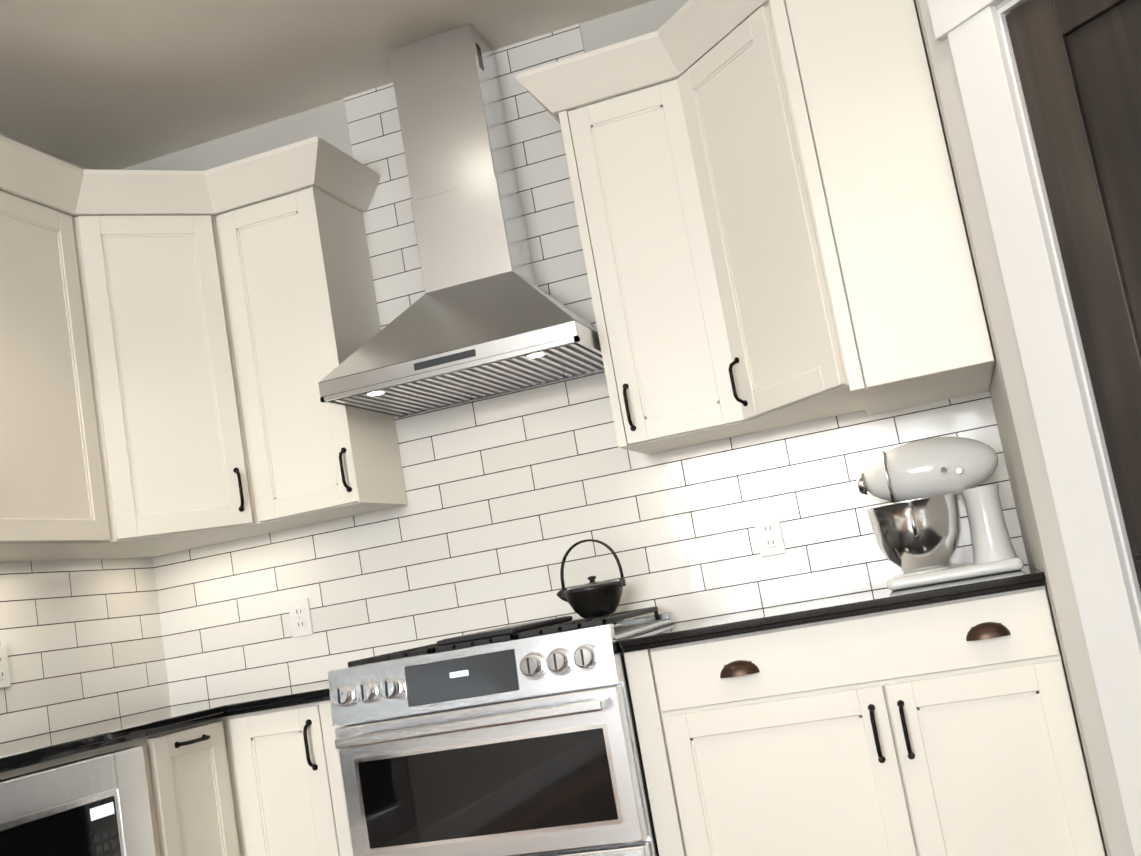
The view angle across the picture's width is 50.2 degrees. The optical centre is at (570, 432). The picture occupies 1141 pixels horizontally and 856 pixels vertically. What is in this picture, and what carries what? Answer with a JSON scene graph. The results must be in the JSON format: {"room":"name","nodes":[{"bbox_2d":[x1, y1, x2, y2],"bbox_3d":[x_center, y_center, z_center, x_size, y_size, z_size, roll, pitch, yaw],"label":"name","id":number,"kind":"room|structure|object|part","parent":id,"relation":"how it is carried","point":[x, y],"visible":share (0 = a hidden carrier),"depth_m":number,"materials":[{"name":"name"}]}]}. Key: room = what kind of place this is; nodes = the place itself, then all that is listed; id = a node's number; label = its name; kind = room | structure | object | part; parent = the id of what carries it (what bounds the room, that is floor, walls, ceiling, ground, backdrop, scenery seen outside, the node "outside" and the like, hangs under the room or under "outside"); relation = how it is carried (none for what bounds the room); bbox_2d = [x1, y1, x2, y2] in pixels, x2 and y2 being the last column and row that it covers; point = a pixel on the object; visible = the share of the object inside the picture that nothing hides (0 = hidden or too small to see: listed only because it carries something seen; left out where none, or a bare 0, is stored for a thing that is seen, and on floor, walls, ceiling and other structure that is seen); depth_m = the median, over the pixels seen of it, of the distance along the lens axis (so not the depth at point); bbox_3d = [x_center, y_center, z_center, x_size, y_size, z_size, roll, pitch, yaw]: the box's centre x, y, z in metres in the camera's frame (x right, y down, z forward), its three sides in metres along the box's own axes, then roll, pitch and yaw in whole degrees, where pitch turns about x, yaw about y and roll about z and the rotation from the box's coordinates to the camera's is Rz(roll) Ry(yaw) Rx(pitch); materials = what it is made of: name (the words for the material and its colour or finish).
{"room":"kitchen","nodes":[
{"label":"kitchen","id":0,"kind":"room"},
{"bbox_2d":[0,0,653,169],"bbox_3d":[-2.055,-1.928,0.741,7.000,1.206,7.320,-12,-8,16],"label":"ceiling","id":1,"kind":"structure","parent":0,"point":[106,84],"depth_m":3.61,"materials":[{"name":"paint"}]},
{"bbox_2d":[318,24,604,417],"bbox_3d":[-0.351,-0.667,3.551,0.757,1.076,0.492,-12,-8,16],"label":"range hood","id":2,"kind":"object","parent":1,"relation":"hanging from","point":[485,316],"visible":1,"depth_m":3.56,"materials":[{"name":"silver metal"}]},
{"bbox_2d":[0,0,1133,855],"bbox_3d":[-1.826,-0.602,0.548,7.000,4.000,7.340,-12,-8,16],"label":"wall","id":3,"kind":"structure","parent":0,"point":[1024,466],"depth_m":2.63,"materials":[{"name":"paint"}]},
{"bbox_2d":[0,23,1027,743],"bbox_3d":[-0.479,-0.339,2.881,2.698,1.856,1.810,-12,-8,16],"label":"tiled wall","id":4,"kind":"structure","parent":3,"relation":"attached to","point":[514,497],"depth_m":3.69,"materials":[{"name":"white tile"}]},
{"bbox_2d":[0,645,10,687],"bbox_3d":[-1.560,0.638,3.321,0.008,0.116,0.072,-12,-8,16],"label":"outlet","id":5,"kind":"object","parent":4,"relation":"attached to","point":[4,676],"visible":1,"depth_m":3.34,"materials":[{"name":"white plastic"}]},
{"bbox_2d":[0,135,407,561],"bbox_3d":[-1.265,-0.276,3.155,1.024,1.061,1.736,-12,-8,16],"label":"upper cabinet","id":6,"kind":"object","parent":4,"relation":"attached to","point":[161,377],"visible":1,"depth_m":3.55,"materials":[{"name":"paint"}]},
{"bbox_2d":[288,598,312,637],"bbox_3d":[-0.858,0.587,3.865,0.072,0.116,0.008,-12,-8,16],"label":"electrical outlet","id":7,"kind":"object","parent":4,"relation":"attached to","point":[300,617],"visible":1,"depth_m":3.86,"materials":[{"name":"white plastic"}]},
{"bbox_2d":[516,0,994,454],"bbox_3d":[0.446,-0.561,3.183,1.042,1.079,0.690,-12,-8,16],"label":"upper cabinet","id":8,"kind":"object","parent":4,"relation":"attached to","point":[770,222],"visible":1,"depth_m":3.04,"materials":[{"name":"paint"}]},
{"bbox_2d":[753,513,785,557],"bbox_3d":[0.562,0.289,3.436,0.072,0.116,0.008,-12,-8,16],"label":"electrical outlet","id":9,"kind":"object","parent":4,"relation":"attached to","point":[769,534],"visible":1,"depth_m":3.43,"materials":[{"name":"white plastic"}]},
{"bbox_2d":[927,0,1140,855],"bbox_3d":[1.172,0.016,2.120,0.654,2.196,0.654,-12,-8,16],"label":"door frame","id":10,"kind":"structure","parent":3,"relation":"attached to","point":[1105,583],"depth_m":2.45,"materials":[{"name":"paint"}]},
{"bbox_2d":[1005,0,1140,591],"bbox_3d":[1.217,0.074,2.114,0.455,2.042,0.464,-12,-8,16],"label":"pantry door","id":11,"kind":"structure","parent":3,"relation":"in","point":[1078,62],"depth_m":2.36,"materials":[{"name":"brown wood"}]},
{"bbox_3d":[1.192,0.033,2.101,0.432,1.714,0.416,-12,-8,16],"label":"handle","id":12,"kind":"part","parent":11,"relation":"part of","materials":[{"name":"black metal"}]},
{"bbox_3d":[-0.255,1.137,-0.087,4.400,0.100,7.320,-12,-8,16],"label":"floor","id":13,"kind":"structure","parent":0,"visible":0},
{"bbox_2d":[0,700,352,855],"bbox_3d":[-1.054,1.190,2.937,0.959,0.884,1.805,-12,-8,16],"label":"base cabinet","id":14,"kind":"object","parent":13,"relation":"on","point":[269,782],"visible":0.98,"depth_m":3.08,"materials":[{"name":"paint"}]},
{"bbox_2d":[0,745,168,855],"bbox_3d":[-1.329,1.002,2.560,0.484,0.489,0.809,-12,-8,16],"label":"microwave","id":15,"kind":"object","parent":14,"relation":"in","point":[95,802],"depth_m":2.68,"materials":[{"name":"silver metal"}]},
{"bbox_2d":[0,680,329,772],"bbox_3d":[-1.134,0.741,2.985,0.956,0.030,1.822,-12,-8,16],"label":"countertop","id":16,"kind":"structure","parent":14,"relation":"on","point":[23,752],"depth_m":3.11,"materials":[{"name":"black stone"}]},
{"bbox_2d":[328,606,673,855],"bbox_3d":[-0.096,1.005,3.197,0.756,0.988,0.723,-12,-8,16],"label":"range","id":17,"kind":"object","parent":13,"relation":"on","point":[518,740],"visible":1,"depth_m":2.93,"materials":[{"name":"silver metal"}]},
{"bbox_2d":[556,539,625,618],"bbox_3d":[0.051,0.408,3.419,0.205,0.217,0.170,-12,-8,16],"label":"kettle","id":18,"kind":"object","parent":17,"relation":"on","point":[592,598],"visible":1,"depth_m":3.36,"materials":[{"name":"black metal"}]},
{"bbox_2d":[624,586,1104,855],"bbox_3d":[0.743,0.884,3.002,0.968,0.884,0.638,-12,-8,16],"label":"base cabinet","id":19,"kind":"object","parent":13,"relation":"on","point":[947,728],"visible":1,"depth_m":2.74,"materials":[{"name":"paint"}]},
{"bbox_2d":[618,565,1044,652],"bbox_3d":[0.666,0.437,3.065,0.972,0.030,0.626,-12,-8,16],"label":"countertop","id":20,"kind":"structure","parent":19,"relation":"on","point":[850,605],"depth_m":2.81,"materials":[{"name":"black stone"}]},
{"bbox_2d":[856,437,1023,590],"bbox_3d":[0.922,0.193,3.078,0.351,0.362,0.276,-12,-8,16],"label":"stand mixer","id":21,"kind":"object","parent":20,"relation":"on","point":[921,485],"visible":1,"depth_m":3.03,"materials":[{"name":"white metal"}]}
]}

